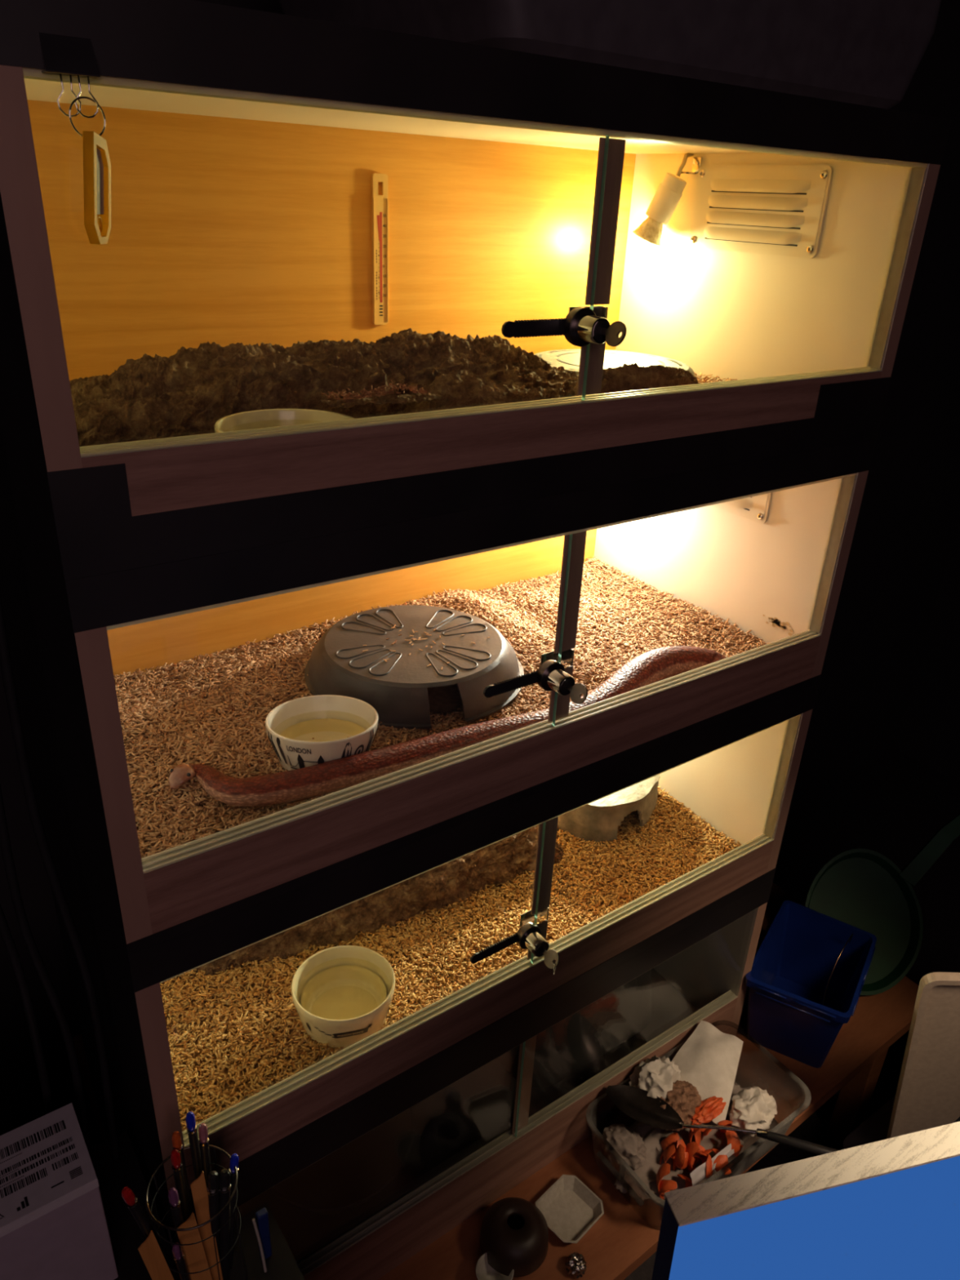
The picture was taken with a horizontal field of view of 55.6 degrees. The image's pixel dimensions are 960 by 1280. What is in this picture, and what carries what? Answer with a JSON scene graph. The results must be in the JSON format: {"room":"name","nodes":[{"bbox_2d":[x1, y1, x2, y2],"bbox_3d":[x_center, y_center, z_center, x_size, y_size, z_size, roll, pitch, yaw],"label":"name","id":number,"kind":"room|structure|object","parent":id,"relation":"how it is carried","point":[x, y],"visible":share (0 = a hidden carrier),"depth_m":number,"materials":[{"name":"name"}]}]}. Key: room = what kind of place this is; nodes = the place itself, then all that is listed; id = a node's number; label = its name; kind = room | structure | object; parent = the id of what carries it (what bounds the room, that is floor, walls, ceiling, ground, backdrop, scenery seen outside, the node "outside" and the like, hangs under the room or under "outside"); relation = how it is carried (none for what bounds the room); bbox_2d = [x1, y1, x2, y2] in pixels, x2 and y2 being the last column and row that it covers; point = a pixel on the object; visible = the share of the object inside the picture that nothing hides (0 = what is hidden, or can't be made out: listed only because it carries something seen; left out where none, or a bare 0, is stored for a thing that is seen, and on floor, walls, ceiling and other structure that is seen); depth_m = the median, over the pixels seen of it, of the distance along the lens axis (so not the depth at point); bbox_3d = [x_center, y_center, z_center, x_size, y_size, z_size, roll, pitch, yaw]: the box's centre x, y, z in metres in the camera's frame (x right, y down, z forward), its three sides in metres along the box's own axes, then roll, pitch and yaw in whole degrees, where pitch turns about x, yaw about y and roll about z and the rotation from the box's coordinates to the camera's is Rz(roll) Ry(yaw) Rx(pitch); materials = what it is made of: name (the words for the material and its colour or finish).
{"room":"reptile room","nodes":[
{"label":"reptile room","id":0,"kind":"room"},
{"bbox_2d":[0,0,959,1144],"bbox_3d":[-0.182,-0.287,1.839,4.700,2.650,0.100,-15,31,-32],"label":"wall","id":1,"kind":"structure","parent":0,"point":[908,517],"depth_m":2.74,"materials":[{"name":"paint"}]},
{"bbox_2d":[90,748,959,1279],"bbox_3d":[0.793,1.633,1.137,4.700,0.100,3.700,-15,31,-32],"label":"floor","id":2,"kind":"structure","parent":0,"point":[891,804],"depth_m":3.03,"materials":[{"name":"carpet"}]},
{"bbox_2d":[91,1130,304,1279],"bbox_3d":[-0.469,1.119,1.025,0.605,0.810,0.520,-15,31,-32],"label":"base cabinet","id":3,"kind":"object","parent":2,"relation":"on","point":[126,1235],"visible":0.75,"depth_m":1.03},
{"bbox_2d":[0,904,54,1114],"bbox_3d":[-0.477,0.193,0.864,0.027,0.985,0.016,-4,27,-13],"label":"hanging cable","id":4,"kind":"object","parent":3,"relation":"on","point":[6,936],"visible":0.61,"depth_m":0.96,"materials":[{"name":"black plastic"}]},
{"bbox_2d":[0,784,93,1164],"bbox_3d":[-0.456,0.323,0.941,0.027,0.685,0.016,-5,27,-16],"label":"hanging cable","id":5,"kind":"object","parent":3,"relation":"on","point":[5,843],"visible":0.87,"depth_m":0.95,"materials":[{"name":"black plastic"}]},
{"bbox_2d":[0,1102,118,1279],"bbox_3d":[-0.514,0.622,0.921,0.240,0.170,0.102,-15,31,-32],"label":"carton","id":6,"kind":"object","parent":3,"relation":"on","point":[53,1223],"visible":1,"depth_m":0.92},
{"bbox_2d":[0,1120,83,1219],"bbox_3d":[-0.455,0.534,0.913,0.094,0.001,0.081,-15,31,-32],"label":"print","id":7,"kind":"object","parent":6,"relation":"on","point":[23,1205],"depth_m":0.92},
{"bbox_2d":[0,595,119,1161],"bbox_3d":[-0.424,0.228,0.910,0.027,0.885,0.016,-4,27,-13],"label":"hanging cable","id":8,"kind":"object","parent":3,"relation":"on","point":[6,667],"visible":1,"depth_m":0.91,"materials":[{"name":"black plastic"}]},
{"bbox_2d":[145,1144,247,1279],"bbox_3d":[-0.291,0.620,0.945,0.088,0.170,0.088,-15,31,-32],"label":"pen cup","id":9,"kind":"object","parent":3,"relation":"on","point":[238,1270],"visible":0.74,"depth_m":0.92,"materials":[{"name":"metal"}]},
{"bbox_2d":[121,1186,180,1279],"bbox_3d":[-0.322,0.609,0.911,0.044,0.212,0.010,-10,29,-25],"label":"pen","id":10,"kind":"object","parent":9,"relation":"in","point":[135,1207],"visible":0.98,"depth_m":0.88,"materials":[{"name":"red plastic"}]},
{"bbox_2d":[137,1230,173,1279],"bbox_3d":[-0.315,0.639,0.909,0.036,0.162,0.005,-15,31,-32],"label":"wooden stick","id":11,"kind":"object","parent":9,"relation":"in","point":[153,1257],"visible":1,"depth_m":0.89,"materials":[{"name":"beige wood"}]},
{"bbox_2d":[168,1186,183,1244],"bbox_3d":[-0.298,0.617,0.920,0.016,0.191,0.010,10,27,14],"label":"pen","id":12,"kind":"object","parent":9,"relation":"in","point":[175,1203],"visible":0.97,"depth_m":0.89,"materials":[{"name":"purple plastic"}]},
{"bbox_2d":[170,1148,190,1222],"bbox_3d":[-0.303,0.599,0.939,0.010,0.207,0.020,-9,28,-22],"label":"pen","id":13,"kind":"object","parent":9,"relation":"in","point":[177,1169],"visible":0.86,"depth_m":0.91,"materials":[{"name":"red plastic"}]},
{"bbox_2d":[172,1242,191,1279],"bbox_3d":[-0.297,0.648,0.920,0.010,0.136,0.017,16,29,25],"label":"pen","id":14,"kind":"object","parent":9,"relation":"in","point":[175,1249],"visible":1,"depth_m":0.90,"materials":[{"name":"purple plastic"}]},
{"bbox_2d":[171,1131,192,1215],"bbox_3d":[-0.303,0.588,0.945,0.010,0.220,0.018,-15,31,-32],"label":"pen","id":15,"kind":"object","parent":9,"relation":"in","point":[176,1136],"visible":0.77,"depth_m":0.91,"materials":[{"name":"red plastic"}]},
{"bbox_2d":[176,1212,212,1279],"bbox_3d":[-0.286,0.634,0.924,0.029,0.159,0.007,-12,30,-28],"label":"wooden stick","id":16,"kind":"object","parent":9,"relation":"in","point":[195,1257],"visible":0.86,"depth_m":0.91,"materials":[{"name":"beige wood"}]},
{"bbox_2d":[186,1111,202,1179],"bbox_3d":[-0.291,0.580,0.953,0.010,0.230,0.026,-11,29,-26],"label":"pen","id":17,"kind":"object","parent":9,"relation":"in","point":[190,1117],"visible":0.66,"depth_m":0.92,"materials":[{"name":"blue plastic"}]},
{"bbox_2d":[198,1123,211,1187],"bbox_3d":[-0.282,0.589,0.949,0.010,0.218,0.032,0,26,-5],"label":"pen","id":18,"kind":"object","parent":9,"relation":"in","point":[202,1130],"visible":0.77,"depth_m":0.92,"materials":[{"name":"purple plastic"}]},
{"bbox_2d":[190,1170,222,1279],"bbox_3d":[-0.279,0.615,0.935,0.015,0.184,0.021,-15,31,-32],"label":"wooden stick","id":19,"kind":"object","parent":9,"relation":"in","point":[198,1188],"visible":0.95,"depth_m":0.93,"materials":[{"name":"beige wood"}]},
{"bbox_2d":[206,1170,219,1253],"bbox_3d":[-0.276,0.615,0.944,0.013,0.176,0.026,21,32,33],"label":"pen","id":20,"kind":"object","parent":9,"relation":"in","point":[213,1188],"visible":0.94,"depth_m":0.92,"materials":[{"name":"black plastic"}]},
{"bbox_2d":[218,1168,231,1279],"bbox_3d":[-0.266,0.615,0.948,0.013,0.173,0.028,18,30,29],"label":"pen","id":21,"kind":"object","parent":9,"relation":"in","point":[224,1193],"visible":0.98,"depth_m":0.94,"materials":[{"name":"black plastic"}]},
{"bbox_2d":[229,1153,238,1270],"bbox_3d":[-0.262,0.607,0.960,0.030,0.177,0.010,-21,35,-40],"label":"pen","id":22,"kind":"object","parent":9,"relation":"in","point":[234,1157],"visible":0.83,"depth_m":0.94,"materials":[{"name":"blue plastic"}]},
{"bbox_2d":[252,1217,266,1272],"bbox_3d":[-0.237,0.653,0.983,0.013,0.084,0.004,15,29,24],"label":"straw","id":23,"kind":"object","parent":3,"relation":"on","point":[254,1222],"visible":1,"depth_m":0.98,"materials":[{"name":"plastic"}]},
{"bbox_2d":[255,1207,271,1259],"bbox_3d":[-0.237,0.650,0.997,0.012,0.077,0.009,-15,31,-32],"label":"marker","id":24,"kind":"object","parent":3,"relation":"on","point":[261,1215],"visible":0.94,"depth_m":0.99,"materials":[{"name":"plastic"}]},
{"bbox_2d":[72,882,919,1279],"bbox_3d":[0.092,0.945,1.853,1.480,0.447,0.892,-15,31,-32],"label":"table","id":25,"kind":"object","parent":2,"relation":"on","point":[627,1233],"visible":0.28,"depth_m":1.58,"materials":[{"name":"brown wood"}]},
{"bbox_2d":[60,880,773,1279],"bbox_3d":[-0.077,0.606,1.578,1.049,0.388,0.523,-15,31,-32],"label":"vivarium","id":26,"kind":"object","parent":25,"relation":"on","point":[481,1131],"visible":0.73,"depth_m":1.43,"materials":[{"name":"brown wood"}]},
{"bbox_2d":[22,682,819,1214],"bbox_3d":[-0.060,0.257,1.408,1.049,0.391,0.523,-15,31,-32],"label":"vivarium","id":27,"kind":"object","parent":26,"relation":"on","point":[738,773],"visible":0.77,"depth_m":1.16,"materials":[{"name":"brown wood"}]},
{"bbox_2d":[0,439,876,955],"bbox_3d":[-0.043,-0.089,1.240,1.049,0.379,0.523,-15,31,-32],"label":"vivarium","id":28,"kind":"object","parent":27,"relation":"on","point":[780,579],"visible":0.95,"depth_m":1.02,"materials":[{"name":"brown wood"}]},
{"bbox_2d":[113,555,770,858],"bbox_3d":[-0.051,0.047,1.307,0.998,0.043,0.482,-15,31,-32],"label":"bedding","id":29,"kind":"object","parent":28,"relation":"in","point":[212,710],"visible":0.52,"depth_m":1.27,"materials":[{"name":"brown wood"}]},
{"bbox_2d":[265,694,378,770],"bbox_3d":[-0.189,0.117,1.098,0.133,0.068,0.133,-5,27,-16],"label":"bowl","id":30,"kind":"object","parent":29,"relation":"on","point":[291,726],"visible":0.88,"depth_m":1.12,"materials":[{"name":"ceramic"}]},
{"bbox_2d":[304,604,524,728],"bbox_3d":[-0.092,0.017,1.298,0.314,0.068,0.315,-12,30,-28],"label":"reptile hide","id":31,"kind":"object","parent":29,"relation":"on","point":[397,689],"visible":0.95,"depth_m":1.22,"materials":[{"name":"grey plastic"}]},
{"bbox_2d":[362,624,489,670],"bbox_3d":[-0.078,0.006,1.245,0.131,0.003,0.142,16,29,25],"label":"crumbs","id":32,"kind":"object","parent":31,"relation":"on","point":[413,631],"visible":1,"depth_m":1.25,"materials":[{"name":"brown wood"}]},
{"bbox_2d":[168,645,725,806],"bbox_3d":[0.017,0.098,1.154,0.785,0.048,0.118,-11,29,-26],"label":"snake","id":33,"kind":"object","parent":29,"relation":"on","point":[657,664],"visible":0.62,"depth_m":1.05},
{"bbox_2d":[0,0,951,580],"bbox_3d":[-0.027,-0.431,1.073,1.049,0.381,0.523,-15,31,-32],"label":"vivarium","id":34,"kind":"object","parent":28,"relation":"on","point":[246,146],"visible":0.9,"depth_m":1.03,"materials":[{"name":"brown wood"}]},
{"bbox_2d":[38,32,100,118],"bbox_3d":[-0.260,-0.355,0.575,0.032,0.044,0.030,-15,31,-32],"label":"binder clip","id":35,"kind":"object","parent":34,"relation":"attached to","point":[62,55],"visible":1,"depth_m":0.56,"materials":[{"name":"black metal"}]},
{"bbox_2d":[68,96,111,244],"bbox_3d":[-0.250,-0.304,0.594,0.015,0.085,0.029,4,26,2],"label":"keychain","id":36,"kind":"object","parent":35,"relation":"hanging from","point":[96,160],"visible":1,"depth_m":0.59,"materials":[{"name":"white plastic"}]},
{"bbox_2d":[371,173,388,324],"bbox_3d":[-0.138,-0.537,1.260,0.023,0.192,0.006,-15,31,-32],"label":"thermometer","id":37,"kind":"object","parent":34,"relation":"attached to","point":[380,203],"visible":1,"depth_m":1.26,"materials":[{"name":"plastic"}]},
{"bbox_2d":[376,213,386,315],"bbox_3d":[-0.138,-0.520,1.267,0.016,0.132,0.001,-15,31,-32],"label":"print","id":38,"kind":"object","parent":37,"relation":"attached to","point":[384,225],"depth_m":1.27},
{"bbox_2d":[501,306,626,346],"bbox_3d":[0.089,-0.289,0.849,0.135,0.036,0.086,-15,31,-32],"label":"lock","id":39,"kind":"object","parent":34,"relation":"attached to","point":[582,326],"visible":1,"depth_m":0.85,"materials":[{"name":"black metal"}]},
{"bbox_2d":[277,0,941,109],"bbox_3d":[0.148,-0.720,1.024,0.660,0.192,0.452,-15,31,-32],"label":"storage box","id":40,"kind":"object","parent":34,"relation":"on","point":[862,52],"visible":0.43,"depth_m":0.88,"materials":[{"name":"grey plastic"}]},
{"bbox_2d":[632,152,702,245],"bbox_3d":[0.281,-0.666,1.375,0.089,0.130,0.049,11,27,16],"label":"spot lamp","id":41,"kind":"object","parent":34,"relation":"attached to","point":[668,193],"visible":1,"depth_m":1.36,"materials":[{"name":"silver metal"}]},
{"bbox_2d":[693,372,737,383],"bbox_3d":[-0.035,-0.292,1.142,0.998,0.025,0.482,-15,31,-32],"label":"bedding","id":42,"kind":"object","parent":34,"relation":"in","point":[705,380],"visible":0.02,"depth_m":1.40,"materials":[{"name":"brown wood"}]},
{"bbox_2d":[73,360,403,446],"bbox_3d":[-0.245,-0.222,0.919,0.367,0.110,0.094,-15,31,-32],"label":"soil","id":43,"kind":"object","parent":42,"relation":"on","point":[282,385],"visible":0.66,"depth_m":0.88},
{"bbox_2d":[213,408,355,432],"bbox_3d":[-0.175,-0.171,0.840,0.132,0.056,0.132,-15,31,-32],"label":"bowl","id":44,"kind":"object","parent":42,"relation":"on","point":[267,418],"visible":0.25,"depth_m":0.88,"materials":[{"name":"ceramic"}]},
{"bbox_2d":[69,328,578,434],"bbox_3d":[-0.149,-0.283,1.041,0.681,0.123,0.204,-15,31,-32],"label":"bark","id":45,"kind":"object","parent":42,"relation":"on","point":[412,358],"visible":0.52,"depth_m":1.00,"materials":[{"name":"wood"}]},
{"bbox_2d":[319,379,443,408],"bbox_3d":[-0.096,-0.242,0.895,0.125,0.019,0.033,-15,31,-32],"label":"flake","id":46,"kind":"object","parent":42,"relation":"on","point":[348,402],"visible":1,"depth_m":0.89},
{"bbox_2d":[400,372,574,413],"bbox_3d":[0.033,-0.256,1.028,0.267,0.091,0.114,-8,28,-21],"label":"bark","id":47,"kind":"object","parent":42,"relation":"on","point":[457,391],"visible":0.31,"depth_m":0.98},
{"bbox_2d":[533,349,697,381],"bbox_3d":[0.183,-0.372,1.293,0.272,0.052,0.272,-15,31,-32],"label":"slotted hide","id":48,"kind":"object","parent":42,"relation":"on","point":[569,359],"visible":0.27,"depth_m":1.28,"materials":[{"name":"grey plastic"}]},
{"bbox_2d":[573,362,698,396],"bbox_3d":[0.189,-0.287,1.103,0.218,0.099,0.077,-14,30,-30],"label":"bark","id":49,"kind":"object","parent":42,"relation":"on","point":[627,377],"visible":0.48,"depth_m":1.06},
{"bbox_2d":[688,164,832,257],"bbox_3d":[0.387,-0.610,1.291,0.012,0.112,0.232,-15,31,-32],"label":"vent","id":50,"kind":"object","parent":34,"relation":"attached to","point":[779,210],"visible":1,"depth_m":1.28,"materials":[{"name":"beige paint"}]},
{"bbox_2d":[483,648,587,704],"bbox_3d":[0.073,0.052,1.015,0.135,0.036,0.086,-15,31,-32],"label":"lock","id":51,"kind":"object","parent":28,"relation":"attached to","point":[551,675],"visible":1,"depth_m":1.02,"materials":[{"name":"black metal"}]},
{"bbox_2d":[711,492,772,523],"bbox_3d":[0.370,-0.270,1.456,0.012,0.112,0.232,-15,31,-32],"label":"vent","id":52,"kind":"object","parent":28,"relation":"attached to","point":[756,508],"visible":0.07,"depth_m":1.41,"materials":[{"name":"silver metal"}]},
{"bbox_2d":[160,786,741,1131],"bbox_3d":[-0.068,0.396,1.477,0.998,0.033,0.482,-15,31,-32],"label":"bedding","id":53,"kind":"object","parent":27,"relation":"in","point":[234,1034],"visible":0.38,"depth_m":1.34,"materials":[{"name":"wood"}]},
{"bbox_2d":[291,945,395,1047],"bbox_3d":[-0.183,0.480,1.225,0.137,0.064,0.137,6,26,6],"label":"bowl","id":54,"kind":"object","parent":53,"relation":"on","point":[342,996],"visible":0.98,"depth_m":1.25,"materials":[{"name":"ceramic"}]},
{"bbox_2d":[187,825,564,977],"bbox_3d":[-0.149,0.386,1.438,0.643,0.113,0.141,-11,29,-27],"label":"reflection","id":55,"kind":"object","parent":53,"relation":"on","point":[499,862],"visible":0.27,"depth_m":1.40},
{"bbox_2d":[557,773,660,844],"bbox_3d":[0.237,0.286,1.663,0.149,0.089,0.212,25,34,38],"label":"reptile hide","id":56,"kind":"object","parent":53,"relation":"on","point":[598,820],"visible":0.43,"depth_m":1.59,"materials":[{"name":"plastic"}]},
{"bbox_2d":[470,906,559,974],"bbox_3d":[0.057,0.406,1.187,0.135,0.036,0.087,-15,31,-32],"label":"lock","id":57,"kind":"object","parent":27,"relation":"attached to","point":[528,936],"visible":0.98,"depth_m":1.19,"materials":[{"name":"black metal"}]},
{"bbox_2d":[497,968,651,1088],"bbox_3d":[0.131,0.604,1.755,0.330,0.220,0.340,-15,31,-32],"label":"glass panel","id":58,"kind":"object","parent":26,"relation":"in","point":[562,1049],"visible":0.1,"depth_m":1.64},
{"bbox_2d":[475,1252,514,1279],"bbox_3d":[0.021,0.929,1.327,0.056,0.036,0.056,-15,31,-32],"label":"cup","id":59,"kind":"object","parent":25,"relation":"on","point":[483,1270],"visible":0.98,"depth_m":1.34,"materials":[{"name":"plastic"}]},
{"bbox_2d":[479,1197,548,1276],"bbox_3d":[0.052,0.893,1.368,0.104,0.068,0.104,-15,31,-32],"label":"pot","id":60,"kind":"object","parent":25,"relation":"on","point":[514,1232],"visible":0.99,"depth_m":1.34,"materials":[{"name":"ceramic"}]},
{"bbox_2d":[535,1174,604,1243],"bbox_3d":[0.139,0.895,1.425,0.093,0.022,0.084,-21,35,-40],"label":"square dish","id":61,"kind":"object","parent":25,"relation":"on","point":[570,1209],"visible":0.88,"depth_m":1.43,"materials":[{"name":"ceramic"}]},
{"bbox_2d":[564,1252,586,1278],"bbox_3d":[0.142,0.928,1.352,0.032,0.032,0.032,-15,31,-32],"label":"foil","id":62,"kind":"object","parent":25,"relation":"on","point":[575,1265],"visible":1,"depth_m":1.34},
{"bbox_2d":[586,1090,811,1182],"bbox_3d":[0.361,0.811,1.525,0.361,0.102,0.204,-15,31,-32],"label":"plastic tub","id":63,"kind":"object","parent":25,"relation":"on","point":[761,1147],"visible":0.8,"depth_m":1.48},
{"bbox_2d":[611,1083,751,1202],"bbox_3d":[0.348,0.830,1.526,0.329,0.075,0.155,-15,31,-32],"label":"wrapper","id":64,"kind":"object","parent":63,"relation":"in","point":[640,1184],"visible":0.34,"depth_m":1.46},
{"bbox_2d":[600,1123,646,1173],"bbox_3d":[0.233,0.822,1.474,0.067,0.060,0.081,-15,31,-32],"label":"crumpled tissue","id":65,"kind":"object","parent":64,"relation":"on","point":[623,1147],"visible":1,"depth_m":1.45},
{"bbox_2d":[629,1054,680,1099],"bbox_3d":[0.296,0.753,1.537,0.101,0.100,0.083,-15,31,-32],"label":"crumpled tissue","id":66,"kind":"object","parent":64,"relation":"on","point":[656,1076],"visible":0.65,"depth_m":1.51,"materials":[{"name":"white paper"}]},
{"bbox_2d":[656,1163,670,1195],"bbox_3d":[0.288,0.842,1.423,0.024,0.048,0.030,9,27,13],"label":"peel","id":67,"kind":"object","parent":64,"relation":"on","point":[664,1169],"visible":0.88,"depth_m":1.42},
{"bbox_2d":[657,1179,676,1201],"bbox_3d":[0.290,0.859,1.419,0.029,0.040,0.021,15,29,24],"label":"peel","id":68,"kind":"object","parent":64,"relation":"on","point":[664,1185],"visible":0.98,"depth_m":1.41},
{"bbox_2d":[663,1143,676,1163],"bbox_3d":[0.304,0.824,1.457,0.035,0.046,0.024,-15,31,-32],"label":"peel","id":69,"kind":"object","parent":64,"relation":"on","point":[670,1149],"visible":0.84,"depth_m":1.44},
{"bbox_2d":[660,1132,679,1150],"bbox_3d":[0.305,0.820,1.475,0.028,0.049,0.028,-15,31,-32],"label":"peel","id":70,"kind":"object","parent":64,"relation":"on","point":[673,1138],"visible":0.71,"depth_m":1.46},
{"bbox_2d":[674,1143,684,1169],"bbox_3d":[0.314,0.819,1.437,0.014,0.039,0.028,5,26,4],"label":"peel","id":71,"kind":"object","parent":64,"relation":"on","point":[679,1159],"visible":1,"depth_m":1.43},
{"bbox_2d":[659,1080,702,1131],"bbox_3d":[0.322,0.769,1.507,0.100,0.064,0.078,-15,31,-32],"label":"clump","id":72,"kind":"object","parent":64,"relation":"on","point":[684,1098],"visible":0.6,"depth_m":1.49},
{"bbox_2d":[676,1138,686,1152],"bbox_3d":[0.320,0.815,1.451,0.024,0.037,0.015,-15,31,-32],"label":"peel","id":73,"kind":"object","parent":64,"relation":"on","point":[681,1141],"visible":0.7,"depth_m":1.45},
{"bbox_2d":[676,1151,688,1167],"bbox_3d":[0.323,0.827,1.442,0.028,0.032,0.010,-15,31,-32],"label":"peel","id":74,"kind":"object","parent":64,"relation":"on","point":[686,1153],"visible":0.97,"depth_m":1.44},
{"bbox_2d":[677,1173,692,1187],"bbox_3d":[0.323,0.855,1.427,0.017,0.039,0.028,-15,31,-32],"label":"peel","id":75,"kind":"object","parent":64,"relation":"on","point":[688,1181],"visible":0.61,"depth_m":1.42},
{"bbox_2d":[686,1156,694,1172],"bbox_3d":[0.339,0.838,1.460,0.027,0.040,0.021,-15,31,-32],"label":"peel","id":76,"kind":"object","parent":64,"relation":"on","point":[688,1168],"visible":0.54,"depth_m":1.45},
{"bbox_2d":[685,1142,699,1170],"bbox_3d":[0.335,0.820,1.445,0.018,0.047,0.034,-3,26,-11],"label":"peel","id":77,"kind":"object","parent":64,"relation":"on","point":[692,1148],"visible":0.85,"depth_m":1.44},
{"bbox_2d":[688,1124,699,1142],"bbox_3d":[0.345,0.798,1.471,0.015,0.038,0.028,8,26,11],"label":"peel","id":78,"kind":"object","parent":64,"relation":"on","point":[695,1130],"visible":0.69,"depth_m":1.47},
{"bbox_2d":[689,1123,701,1146],"bbox_3d":[0.345,0.807,1.471,0.022,0.042,0.032,19,30,30],"label":"peel","id":79,"kind":"object","parent":64,"relation":"on","point":[698,1135],"visible":0.52,"depth_m":1.47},
{"bbox_2d":[693,1141,699,1166],"bbox_3d":[0.340,0.823,1.459,0.028,0.046,0.024,-15,31,-32],"label":"peel","id":80,"kind":"object","parent":64,"relation":"on","point":[696,1158],"visible":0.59,"depth_m":1.46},
{"bbox_2d":[693,1152,704,1165],"bbox_3d":[0.343,0.832,1.459,0.034,0.035,0.017,6,26,7],"label":"peel","id":81,"kind":"object","parent":64,"relation":"on","point":[695,1154],"visible":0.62,"depth_m":1.45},
{"bbox_2d":[696,1151,713,1177],"bbox_3d":[0.354,0.827,1.443,0.035,0.043,0.016,22,32,34],"label":"peel","id":82,"kind":"object","parent":64,"relation":"on","point":[704,1156],"visible":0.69,"depth_m":1.45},
{"bbox_2d":[698,1148,712,1159],"bbox_3d":[0.364,0.833,1.469,0.030,0.036,0.013,-15,31,-32],"label":"peel","id":83,"kind":"object","parent":64,"relation":"on","point":[708,1151],"visible":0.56,"depth_m":1.46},
{"bbox_2d":[702,1128,711,1140],"bbox_3d":[0.373,0.813,1.490,0.030,0.043,0.016,-22,35,-40],"label":"peel","id":84,"kind":"object","parent":64,"relation":"on","point":[707,1131],"visible":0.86,"depth_m":1.48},
{"bbox_2d":[671,1020,743,1126],"bbox_3d":[0.400,0.732,1.556,0.128,0.052,0.149,24,33,37],"label":"paper towel","id":85,"kind":"object","parent":64,"relation":"on","point":[708,1060],"visible":0.85,"depth_m":1.56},
{"bbox_2d":[690,1096,726,1124],"bbox_3d":[0.376,0.772,1.497,0.077,0.023,0.032,-15,31,-32],"label":"peel","id":86,"kind":"object","parent":64,"relation":"on","point":[709,1108],"visible":1,"depth_m":1.49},
{"bbox_2d":[705,1154,712,1177],"bbox_3d":[0.359,0.828,1.429,0.012,0.032,0.029,14,28,22],"label":"peel","id":87,"kind":"object","parent":64,"relation":"on","point":[708,1162],"visible":1,"depth_m":1.42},
{"bbox_2d":[718,1120,732,1133],"bbox_3d":[0.399,0.798,1.489,0.019,0.036,0.025,21,31,32],"label":"peel","id":88,"kind":"object","parent":64,"relation":"on","point":[724,1122],"visible":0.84,"depth_m":1.48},
{"bbox_2d":[725,1130,740,1155],"bbox_3d":[0.405,0.809,1.460,0.022,0.042,0.022,-1,26,-7],"label":"peel","id":89,"kind":"object","parent":64,"relation":"on","point":[732,1138],"visible":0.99,"depth_m":1.45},
{"bbox_2d":[727,1086,777,1137],"bbox_3d":[0.449,0.779,1.509,0.092,0.066,0.068,-15,31,-32],"label":"crumpled tissue","id":90,"kind":"object","parent":64,"relation":"on","point":[753,1108],"visible":0.94,"depth_m":1.49,"materials":[{"name":"white paper"}]},
{"bbox_2d":[689,1143,733,1186],"bbox_3d":[0.369,0.822,1.434,0.100,0.026,0.011,-14,31,-31],"label":"card","id":91,"kind":"object","parent":63,"relation":"in","point":[696,1175],"visible":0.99,"depth_m":1.42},
{"bbox_2d":[605,1084,838,1155],"bbox_3d":[0.385,0.768,1.421,0.390,0.054,0.061,13,28,20],"label":"spoon","id":92,"kind":"object","parent":63,"relation":"in","point":[634,1102],"visible":0.98,"depth_m":1.46,"materials":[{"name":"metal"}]},
{"bbox_2d":[605,1084,684,1129],"bbox_3d":[0.266,0.759,1.476,0.130,0.011,0.060,16,29,25],"label":"spoon bowl","id":93,"kind":"object","parent":92,"relation":"on","point":[634,1102],"depth_m":1.48,"materials":[{"name":"plastic"}]},
{"bbox_2d":[713,1155,731,1174],"bbox_3d":[0.381,0.832,1.435,0.024,0.034,0.022,-15,31,-32],"label":"peel","id":94,"kind":"object","parent":63,"relation":"in","point":[722,1161],"visible":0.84,"depth_m":1.43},
{"bbox_2d":[744,900,876,1068],"bbox_3d":[0.625,0.673,1.755,0.189,0.172,0.264,18,30,28],"label":"bin","id":95,"kind":"object","parent":25,"relation":"on","point":[793,964],"visible":0.98,"depth_m":1.79,"materials":[{"name":"plastic"}]},
{"bbox_2d":[822,933,853,1005],"bbox_3d":[0.676,0.636,1.731,0.014,0.146,0.168,18,30,28],"label":"wire","id":96,"kind":"object","parent":95,"relation":"in","point":[851,935],"visible":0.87,"depth_m":1.69,"materials":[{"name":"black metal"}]},
{"bbox_2d":[804,813,959,995],"bbox_3d":[0.864,0.519,1.908,0.389,0.324,0.213,-15,31,-32],"label":"frying pan","id":97,"kind":"object","parent":25,"relation":"on","point":[863,889],"visible":0.79,"depth_m":1.90,"materials":[{"name":"green metal"}]},
{"bbox_3d":[0.967,1.103,1.694,0.520,0.377,0.440,-15,31,-32],"label":"crate","id":98,"kind":"object","parent":2,"relation":"on","visible":0},
{"bbox_2d":[886,972,959,1138],"bbox_3d":[0.785,0.678,1.398,0.326,0.524,0.084,6,26,6],"label":"plastic tray","id":99,"kind":"object","parent":98,"relation":"on","point":[927,1095],"visible":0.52,"depth_m":1.39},
{"bbox_3d":[0.324,1.064,0.797,0.580,1.178,0.380,-15,31,-32],"label":"desk","id":100,"kind":"object","parent":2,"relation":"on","visible":0},
{"bbox_2d":[651,1121,959,1279],"bbox_3d":[0.239,0.378,0.516,0.321,0.280,0.025,-4,27,-14],"label":"monitor","id":101,"kind":"object","parent":100,"relation":"on","point":[887,1209],"visible":1,"depth_m":0.45,"materials":[{"name":"blue plastic"}]},
{"bbox_2d":[893,518,959,782],"bbox_3d":[2.732,-0.109,1.762,0.100,2.650,3.500,-15,31,-32],"label":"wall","id":102,"kind":"structure","parent":0,"point":[929,732],"depth_m":3.37,"materials":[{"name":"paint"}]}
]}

